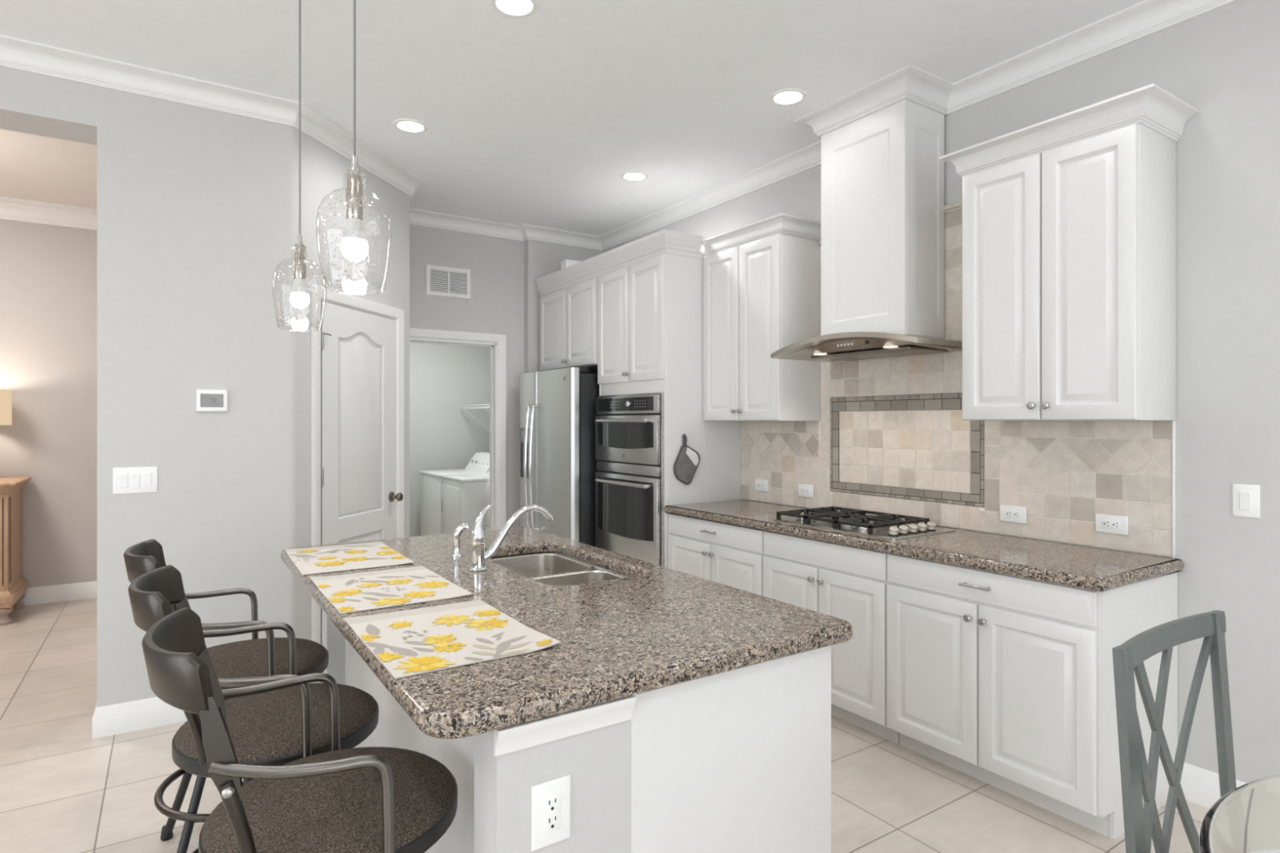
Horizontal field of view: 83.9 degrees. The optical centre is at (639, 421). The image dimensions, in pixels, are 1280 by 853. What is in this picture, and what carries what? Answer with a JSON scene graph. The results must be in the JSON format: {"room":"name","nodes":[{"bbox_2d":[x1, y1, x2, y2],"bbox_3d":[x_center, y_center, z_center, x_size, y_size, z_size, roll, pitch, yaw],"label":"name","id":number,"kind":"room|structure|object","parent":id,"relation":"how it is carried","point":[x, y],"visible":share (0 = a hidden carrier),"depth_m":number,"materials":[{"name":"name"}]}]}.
{"room":"kitchen","nodes":[
{"label":"kitchen","id":0,"kind":"room"},
{"bbox_2d":[0,218,97,587],"bbox_3d":[-4.503,-0.159,4.093,4.400,3.200,3.065,0,0,-33],"label":"wall","id":1,"kind":"structure","parent":0,"point":[48,273],"depth_m":5.69,"materials":[{"name":"paint"}]},
{"bbox_2d":[0,195,97,230],"bbox_3d":[-5.263,-1.645,5.242,4.200,0.150,0.110,0,0,-33],"label":"trim","id":2,"kind":"structure","parent":1,"relation":"attached to","point":[11,208],"depth_m":5.63,"materials":[{"name":"white wood"}]},
{"bbox_2d":[20,581,97,605],"bbox_3d":[-5.288,1.373,5.282,4.200,0.135,0.016,0,0,-33],"label":"baseboard","id":3,"kind":"structure","parent":1,"relation":"attached to","point":[83,590],"depth_m":5.70,"materials":[{"name":"white wood"}]},
{"bbox_2d":[0,128,97,208],"bbox_3d":[-4.503,-1.769,4.093,4.400,0.100,3.065,0,0,-33],"label":"ceiling","id":4,"kind":"structure","parent":0,"point":[34,167],"depth_m":4.87,"materials":[{"name":"paint"}]},
{"bbox_2d":[0,66,409,706],"bbox_3d":[-3.608,-0.094,2.819,1.346,3.070,6.058,0,0,44],"label":"wall","id":5,"kind":"structure","parent":0,"point":[197,208],"depth_m":3.49,"materials":[{"name":"paint"}]},
{"bbox_2d":[112,466,157,493],"bbox_3d":[-2.359,0.274,3.331,0.170,0.122,0.012,0,0,-33],"label":"light switch","id":6,"kind":"object","parent":5,"relation":"attached to","point":[129,480],"visible":1,"depth_m":3.33,"materials":[{"name":"white plastic"}]},
{"bbox_2d":[92,682,312,738],"bbox_3d":[-2.177,1.373,3.616,0.937,0.135,0.296,0,0,-33],"label":"baseboard","id":7,"kind":"structure","parent":5,"relation":"attached to","point":[135,715],"depth_m":3.32,"materials":[{"name":"white wood"}]},
{"bbox_2d":[195,389,227,411],"bbox_3d":[-2.100,-0.103,3.495,0.132,0.108,0.023,0,0,-33],"label":"thermostat","id":8,"kind":"object","parent":5,"relation":"attached to","point":[206,400],"visible":1,"depth_m":3.48,"materials":[{"name":"white plastic"}]},
{"bbox_2d":[311,284,404,683],"bbox_3d":[-1.654,0.349,4.289,0.116,2.183,0.922,0,0,12],"label":"door","id":9,"kind":"structure","parent":5,"relation":"in","point":[359,361],"depth_m":4.23,"materials":[{"name":"white wood"}]},
{"bbox_2d":[0,34,821,250],"bbox_3d":[-2.801,-1.582,3.102,7.748,0.096,2.935,0,0,-33],"label":"trim","id":10,"kind":"structure","parent":5,"relation":"attached to","point":[18,54],"depth_m":3.95,"materials":[{"name":"white wood"}]},
{"bbox_2d":[409,342,489,537],"bbox_3d":[-2.010,0.066,7.074,2.047,2.750,2.580,0,0,-33],"label":"wall","id":11,"kind":"structure","parent":0,"point":[444,378],"depth_m":8.32,"materials":[{"name":"paint"}]},
{"bbox_2d":[460,404,489,431],"bbox_3d":[-1.393,-0.027,7.620,0.372,0.324,2.054,0,0,-33],"label":"wire shelf","id":12,"kind":"object","parent":11,"relation":"attached to","point":[482,406],"visible":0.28,"depth_m":8.15,"materials":[{"name":"white metal"}]},
{"bbox_2d":[409,224,602,528],"bbox_3d":[-1.216,-0.094,5.933,1.982,3.070,0.200,0,0,-33],"label":"wall","id":13,"kind":"structure","parent":0,"point":[505,296],"depth_m":5.94,"materials":[{"name":"paint"}]},
{"bbox_2d":[425,263,471,299],"bbox_3d":[-1.530,-1.117,5.694,0.366,0.242,0.012,0,0,-33],"label":"air vent","id":14,"kind":"object","parent":13,"relation":"in","point":[440,281],"visible":1,"depth_m":5.69,"materials":[{"name":"white metal"}]},
{"bbox_2d":[409,328,506,529],"bbox_3d":[-1.547,0.357,5.753,0.939,2.168,0.146,0,0,-33],"label":"door frame","id":15,"kind":"structure","parent":13,"relation":"in","point":[496,343],"depth_m":5.92,"materials":[{"name":"white wood"}]},
{"bbox_2d":[0,0,1144,235],"bbox_3d":[-0.825,-1.689,0.066,8.098,0.120,10.420,0,0,-33],"label":"ceiling","id":16,"kind":"structure","parent":0,"point":[537,119],"depth_m":3.26,"materials":[{"name":"paint"}]},
{"bbox_2d":[271,0,327,331],"bbox_3d":[-1.248,-0.984,2.613,0.183,1.289,0.183,0,0,-3],"label":"pendant light","id":17,"kind":"object","parent":16,"relation":"hanging from","point":[299,297],"visible":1,"depth_m":2.60,"materials":[{"name":"clear glass"}]},
{"bbox_2d":[293,244,306,279],"bbox_3d":[-1.248,-0.583,2.613,0.042,0.123,0.042,0,0,-33],"label":"socket","id":18,"kind":"object","parent":17,"relation":"attached to","point":[300,250],"depth_m":2.60,"materials":[{"name":"metal"}]},
{"bbox_2d":[315,0,391,295],"bbox_3d":[-0.738,-0.984,1.842,0.183,1.289,0.183,0,0,-3],"label":"pendant light","id":19,"kind":"object","parent":16,"relation":"hanging from","point":[353,246],"visible":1,"depth_m":1.83,"materials":[{"name":"clear glass"}]},
{"bbox_2d":[346,169,363,220],"bbox_3d":[-0.738,-0.583,1.842,0.042,0.123,0.042,0,0,-33],"label":"socket","id":20,"kind":"object","parent":19,"relation":"attached to","point":[354,177],"depth_m":1.83,"materials":[{"name":"metal"}]},
{"bbox_2d":[393,119,427,133],"bbox_3d":[-1.263,-1.626,3.924,0.184,0.006,0.184,0,0,-33],"label":"recessed light","id":21,"kind":"object","parent":16,"relation":"in","point":[412,126],"visible":1,"depth_m":3.92,"materials":[{"name":"white plastic"}]},
{"bbox_2d":[490,0,537,17],"bbox_3d":[-0.489,-1.626,2.775,0.184,0.006,0.184,0,0,-33],"label":"recessed light","id":22,"kind":"object","parent":16,"relation":"in","point":[518,7],"visible":1,"depth_m":2.79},
{"bbox_2d":[620,171,648,181],"bbox_3d":[-0.037,-1.626,4.727,0.184,0.006,0.184,0,0,-33],"label":"recessed light","id":23,"kind":"object","parent":16,"relation":"in","point":[633,175],"visible":1,"depth_m":4.71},
{"bbox_2d":[769,88,806,105],"bbox_3d":[0.743,-1.626,3.574,0.184,0.006,0.184,0,0,-33],"label":"recessed light","id":24,"kind":"object","parent":16,"relation":"in","point":[784,96],"visible":1,"depth_m":3.57,"materials":[{"name":"white plastic"}]},
{"bbox_2d":[0,597,1208,852],"bbox_3d":[-1.577,1.491,1.115,8.198,0.100,13.200,0,0,-33],"label":"floor","id":25,"kind":"structure","parent":0,"point":[64,789],"depth_m":2.79,"materials":[{"name":"tile"}]},
{"bbox_2d":[0,476,31,626],"bbox_3d":[-5.207,0.935,4.925,1.453,1.012,0.668,0,0,-33],"label":"sideboard","id":26,"kind":"object","parent":25,"relation":"on","point":[13,585],"visible":1,"depth_m":5.14,"materials":[{"name":"brown wood"}]},
{"bbox_2d":[0,389,11,425],"bbox_3d":[-4.889,0.097,5.231,0.414,0.662,0.414,0,0,-33],"label":"table lamp","id":27,"kind":"object","parent":26,"relation":"on","point":[5,395],"visible":1,"depth_m":5.26,"materials":[{"name":"beige fabric"}]},
{"bbox_2d":[123,538,328,852],"bbox_3d":[-1.354,0.918,2.378,0.600,1.044,0.534,0,0,-33],"label":"bar stool","id":28,"kind":"object","parent":25,"relation":"on","point":[254,657],"visible":0.39,"depth_m":2.34,"materials":[{"name":"brown woven fabric"},{"name":"dark metal"}]},
{"bbox_2d":[207,637,327,688],"bbox_3d":[-1.321,0.813,2.399,0.496,0.055,0.496,0,0,-33],"label":"seat cushion","id":29,"kind":"object","parent":28,"relation":"on","point":[246,658],"depth_m":2.38,"materials":[{"name":"brown fabric"}]},
{"bbox_2d":[128,564,378,852],"bbox_3d":[-1.012,0.918,1.923,0.600,1.044,0.534,0,0,-29],"label":"bar stool","id":30,"kind":"object","parent":25,"relation":"on","point":[283,726],"visible":0.59,"depth_m":1.84,"materials":[{"name":"brown woven fabric"},{"name":"dark metal"}]},
{"bbox_2d":[173,682,377,761],"bbox_3d":[-0.978,0.813,1.943,0.496,0.055,0.496,0,0,-29],"label":"seat cushion","id":31,"kind":"object","parent":30,"relation":"on","point":[265,726],"depth_m":1.87,"materials":[{"name":"brown fabric"}]},
{"bbox_2d":[142,607,457,852],"bbox_3d":[-0.678,0.918,1.494,0.600,1.044,0.534,0,0,-33],"label":"bar stool","id":32,"kind":"object","parent":25,"relation":"on","point":[362,799],"visible":1,"depth_m":1.41,"materials":[{"name":"brown woven fabric"},{"name":"dark metal"}]},
{"bbox_2d":[200,746,455,852],"bbox_3d":[-0.645,0.813,1.515,0.496,0.055,0.496,0,0,-33],"label":"seat cushion","id":33,"kind":"object","parent":32,"relation":"on","point":[338,812],"depth_m":1.45,"materials":[{"name":"brown fabric"}]},
{"bbox_2d":[419,452,489,536],"bbox_3d":[-1.948,0.898,7.825,0.742,1.085,0.695,0,0,-33],"label":"washing machine","id":34,"kind":"object","parent":25,"relation":"on","point":[430,480],"visible":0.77,"depth_m":7.69,"materials":[{"name":"white metal"}]},
{"bbox_2d":[440,470,489,533],"bbox_3d":[-1.564,0.898,7.234,0.752,1.085,0.695,0,0,-33],"label":"dryer","id":35,"kind":"object","parent":25,"relation":"on","point":[463,496],"visible":0.34,"depth_m":6.86,"materials":[{"name":"white metal"}]},
{"bbox_2d":[485,478,489,530],"bbox_3d":[-1.075,0.991,6.769,0.628,0.900,0.520,0,0,-33],"label":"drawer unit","id":36,"kind":"object","parent":25,"relation":"on","point":[487,485],"visible":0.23,"depth_m":6.76,"materials":[{"name":"white wood"}]},
{"bbox_2d":[520,365,599,546],"bbox_3d":[-0.452,0.519,5.693,0.876,1.844,0.927,0,0,-33],"label":"refrigerator","id":37,"kind":"object","parent":25,"relation":"on","point":[558,406],"visible":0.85,"depth_m":5.27,"materials":[{"name":"silver metal"}]},
{"bbox_2d":[321,552,831,852],"bbox_3d":[-0.411,1.007,2.392,0.953,0.867,1.956,0,0,-33],"label":"kitchen island","id":38,"kind":"object","parent":25,"relation":"on","point":[736,761],"visible":0.43,"depth_m":1.62,"materials":[{"name":"paint"}]},
{"bbox_2d":[531,774,570,851],"bbox_3d":[-0.174,0.769,1.400,0.084,0.125,0.009,0,0,-33],"label":"wall outlet","id":39,"kind":"object","parent":38,"relation":"attached to","point":[550,799],"visible":1,"depth_m":1.40,"materials":[{"name":"white plastic"}]},
{"bbox_2d":[543,793,560,834],"bbox_3d":[-0.173,0.769,1.399,0.036,0.070,0.004,0,0,-33],"label":"receptacle","id":40,"kind":"object","parent":39,"relation":"attached to","point":[552,802],"depth_m":1.40,"materials":[{"name":"white plastic"}]},
{"bbox_2d":[280,527,853,738],"bbox_3d":[-0.465,0.550,2.421,1.130,0.047,2.072,0,0,-33],"label":"island countertop","id":41,"kind":"structure","parent":38,"relation":"on","point":[656,627],"depth_m":1.80,"materials":[{"name":"stone"}]},
{"bbox_2d":[284,541,414,575],"bbox_3d":[-1.143,0.522,2.773,0.390,0.007,0.560,0,0,-33],"label":"placemat","id":42,"kind":"object","parent":41,"relation":"on","point":[315,560],"visible":1,"depth_m":2.73,"materials":[{"name":"beige fabric"}]},
{"bbox_2d":[309,565,472,613],"bbox_3d":[-0.804,0.521,2.265,0.376,0.009,0.517,0,0,-33],"label":"placemat","id":43,"kind":"object","parent":41,"relation":"on","point":[370,590],"visible":1,"depth_m":2.23,"materials":[{"name":"beige fabric"}]},
{"bbox_2d":[343,600,560,679],"bbox_3d":[-0.485,0.519,1.774,0.377,0.013,0.516,0,0,-33],"label":"placemat","id":44,"kind":"object","parent":41,"relation":"on","point":[419,641],"visible":1,"depth_m":1.72,"materials":[{"name":"beige fabric"}]},
{"bbox_2d":[451,523,469,557],"bbox_3d":[-0.702,0.462,2.782,0.069,0.129,0.042,0,0,-33],"label":"sprayer","id":45,"kind":"object","parent":41,"relation":"on","point":[458,531],"visible":1,"depth_m":2.77,"materials":[{"name":"silver metal"}]},
{"bbox_2d":[469,503,554,571],"bbox_3d":[-0.464,0.411,2.609,0.329,0.230,0.062,0,0,-33],"label":"kitchen faucet","id":46,"kind":"object","parent":41,"relation":"on","point":[479,557],"visible":1,"depth_m":2.54,"materials":[{"name":"silver metal"}]},
{"bbox_2d":[488,553,626,585],"bbox_3d":[-0.328,0.664,2.708,0.382,0.180,0.788,0,0,-33],"label":"sink","id":47,"kind":"object","parent":41,"relation":"in","point":[552,569],"visible":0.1,"depth_m":3.00,"materials":[{"name":"silver metal"}]},
{"bbox_2d":[594,229,741,568],"bbox_3d":[0.184,0.121,4.990,0.682,2.640,0.884,0,0,-33],"label":"tall cabinet","id":48,"kind":"object","parent":25,"relation":"on","point":[650,287],"visible":0.48,"depth_m":4.64,"materials":[{"name":"white wood"}]},
{"bbox_2d":[595,391,663,566],"bbox_3d":[0.070,0.369,4.943,0.532,1.113,0.796,0,0,-33],"label":"wall oven","id":49,"kind":"object","parent":48,"relation":"in","point":[629,478],"visible":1,"depth_m":4.75,"materials":[{"name":"silver metal"}]},
{"bbox_2d":[673,434,700,484],"bbox_3d":[0.301,0.242,4.574,0.210,0.327,0.025,0,0,-33],"label":"pot holder","id":50,"kind":"object","parent":48,"relation":"hanging from","point":[687,460],"visible":1,"depth_m":4.56,"materials":[{"name":"grey fabric"}]},
{"bbox_2d":[667,513,764,595],"bbox_3d":[0.652,1.008,4.305,0.657,0.866,0.860,0,0,-33],"label":"base cabinet","id":51,"kind":"object","parent":25,"relation":"on","point":[727,554],"visible":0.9,"depth_m":4.09,"materials":[{"name":"white wood"}]},
{"bbox_2d":[663,499,1183,591],"bbox_3d":[1.119,0.550,3.611,0.644,0.047,2.536,0,0,-33],"label":"countertop","id":52,"kind":"structure","parent":51,"relation":"on","point":[1091,568],"depth_m":2.95,"materials":[{"name":"stone"}]},
{"bbox_2d":[773,506,955,539],"bbox_3d":[1.119,0.502,3.617,0.475,0.048,0.762,0,0,-33],"label":"cooktop","id":53,"kind":"object","parent":52,"relation":"in","point":[881,525],"visible":1,"depth_m":3.50,"materials":[{"name":"silver metal"}]},
{"bbox_2d":[762,530,899,743],"bbox_3d":[1.109,1.008,3.621,0.648,0.866,0.779,0,0,-33],"label":"base cabinet","id":54,"kind":"object","parent":25,"relation":"on","point":[848,584],"visible":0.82,"depth_m":3.31,"materials":[{"name":"white wood"}]},
{"bbox_2d":[886,553,1177,839],"bbox_3d":[1.561,1.008,2.929,0.657,0.866,0.868,0,0,-33],"label":"base cabinet","id":55,"kind":"object","parent":25,"relation":"on","point":[1006,682],"visible":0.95,"depth_m":2.66,"materials":[{"name":"white wood"}]},
{"bbox_2d":[1111,609,1236,852],"bbox_3d":[1.181,0.928,1.253,0.518,1.032,0.548,0,0,-33],"label":"dining chair","id":56,"kind":"object","parent":25,"relation":"on","point":[1142,824],"visible":0.99,"depth_m":1.40,"materials":[{"name":"grey wood"}]},
{"bbox_2d":[1199,774,1279,852],"bbox_3d":[1.446,1.070,0.805,1.280,0.741,1.280,0,0,-33],"label":"dining table","id":57,"kind":"object","parent":25,"relation":"on","point":[1246,819],"visible":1,"depth_m":1.25,"materials":[{"name":"clear glass"}]},
{"bbox_2d":[602,0,1279,782],"bbox_3d":[1.767,-0.094,3.325,0.120,3.070,13.000,0,0,-33],"label":"wall","id":58,"kind":"structure","parent":0,"point":[1224,62],"depth_m":2.64,"materials":[{"name":"paint"}]},
{"bbox_2d":[535,257,599,373],"bbox_3d":[-0.332,-0.479,5.778,0.674,1.440,0.994,0,0,-33],"label":"upper cabinet","id":59,"kind":"object","parent":58,"relation":"attached to","point":[568,299],"visible":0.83,"depth_m":5.56,"materials":[{"name":"white wood"}]},
{"bbox_2d":[560,259,581,269],"bbox_3d":[-0.537,-1.207,5.818,0.200,0.194,0.100,0,0,-33],"label":"box","id":60,"kind":"object","parent":59,"relation":"on","point":[566,263],"visible":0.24,"depth_m":5.75,"materials":[{"name":"white"}]},
{"bbox_2d":[701,213,821,421],"bbox_3d":[0.743,-0.591,4.430,0.366,1.171,0.752,0,0,-33],"label":"upper cabinet","id":61,"kind":"object","parent":58,"relation":"attached to","point":[762,278],"visible":0.98,"depth_m":4.22,"materials":[{"name":"white wood"}]},
{"bbox_2d":[770,64,962,362],"bbox_3d":[1.166,-0.986,3.640,0.534,1.288,0.914,0,0,-33],"label":"hood cover","id":62,"kind":"object","parent":58,"relation":"attached to","point":[882,141],"depth_m":3.53,"materials":[{"name":"white wood"}]},
{"bbox_2d":[813,353,826,355],"bbox_3d":[0.951,-0.355,3.762,0.067,0.004,0.068,0,0,-33],"label":"lamp","id":63,"kind":"object","parent":62,"relation":"attached to","point":[814,353],"depth_m":3.76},
{"bbox_2d":[883,346,897,348],"bbox_3d":[1.194,-0.355,3.395,0.067,0.004,0.068,0,0,-33],"label":"lamp","id":64,"kind":"object","parent":62,"relation":"attached to","point":[885,347],"depth_m":3.38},
{"bbox_2d":[741,200,1175,557],"bbox_3d":[1.370,-0.277,3.794,0.025,1.606,2.508,0,0,-33],"label":"backsplash","id":65,"kind":"structure","parent":58,"relation":"attached to","point":[891,435],"depth_m":3.53,"materials":[{"name":"tile"}]},
{"bbox_2d":[755,479,768,492],"bbox_3d":[0.795,0.417,4.661,0.009,0.076,0.122,0,0,-33],"label":"wall outlet","id":66,"kind":"object","parent":65,"relation":"attached to","point":[761,485],"visible":1,"depth_m":4.66,"materials":[{"name":"white plastic"}]},
{"bbox_2d":[757,482,764,488],"bbox_3d":[0.793,0.417,4.660,0.004,0.035,0.068,0,0,-33],"label":"receptacle","id":67,"kind":"object","parent":66,"relation":"attached to","point":[760,485],"depth_m":4.66,"materials":[{"name":"white plastic"}]},
{"bbox_2d":[798,484,813,497],"bbox_3d":[1.008,0.421,4.339,0.009,0.076,0.122,0,0,-33],"label":"wall outlet","id":68,"kind":"object","parent":65,"relation":"attached to","point":[805,491],"visible":1,"depth_m":4.33,"materials":[{"name":"white plastic"}]},
{"bbox_2d":[800,487,809,493],"bbox_3d":[1.006,0.421,4.338,0.004,0.035,0.068,0,0,-33],"label":"receptacle","id":69,"kind":"object","parent":68,"relation":"attached to","point":[803,490],"depth_m":4.33,"materials":[{"name":"white plastic"}]},
{"bbox_2d":[1000,504,1026,524],"bbox_3d":[1.713,0.425,3.272,0.009,0.076,0.122,0,0,-33],"label":"wall outlet","id":70,"kind":"object","parent":65,"relation":"attached to","point":[1018,514],"visible":1,"depth_m":3.27,"materials":[{"name":"white plastic"}]},
{"bbox_2d":[1005,509,1020,519],"bbox_3d":[1.711,0.425,3.271,0.004,0.035,0.068,0,0,-33],"label":"receptacle","id":71,"kind":"object","parent":70,"relation":"attached to","point":[1010,513],"depth_m":3.27,"materials":[{"name":"white plastic"}]},
{"bbox_2d":[1095,513,1128,535],"bbox_3d":[1.938,0.422,2.930,0.009,0.076,0.122,0,0,-33],"label":"wall outlet","id":72,"kind":"object","parent":65,"relation":"attached to","point":[1106,523],"visible":1,"depth_m":2.92,"materials":[{"name":"white plastic"}]},
{"bbox_2d":[1102,519,1119,529],"bbox_3d":[1.937,0.422,2.929,0.004,0.035,0.068,0,0,-33],"label":"receptacle","id":73,"kind":"object","parent":72,"relation":"attached to","point":[1107,524],"depth_m":2.93,"materials":[{"name":"white plastic"}]},
{"bbox_2d":[938,83,1199,420],"bbox_3d":[1.721,-0.591,2.930,0.390,1.171,0.829,0,0,-33],"label":"upper cabinet","id":74,"kind":"object","parent":58,"relation":"attached to","point":[1069,219],"visible":1,"depth_m":2.75,"materials":[{"name":"white wood"}]},
{"bbox_2d":[946,0,1238,115],"bbox_3d":[3.323,-1.582,0.771,0.100,0.096,6.622,0,0,-33],"label":"trim","id":75,"kind":"structure","parent":58,"relation":"attached to","point":[1146,18],"depth_m":3.00,"materials":[{"name":"white wood"}]},
{"bbox_2d":[1180,762,1247,808],"bbox_3d":[3.623,1.373,0.393,0.016,0.135,5.660,0,0,-33],"label":"baseboard","id":76,"kind":"structure","parent":58,"relation":"attached to","point":[1200,786],"depth_m":2.68,"materials":[{"name":"white wood"}]},
{"bbox_2d":[1232,483,1260,518],"bbox_3d":[2.186,0.286,2.571,0.012,0.118,0.078,0,0,-33],"label":"light switch","id":77,"kind":"object","parent":58,"relation":"attached to","point":[1246,498],"visible":1,"depth_m":2.57,"materials":[{"name":"white plastic"}]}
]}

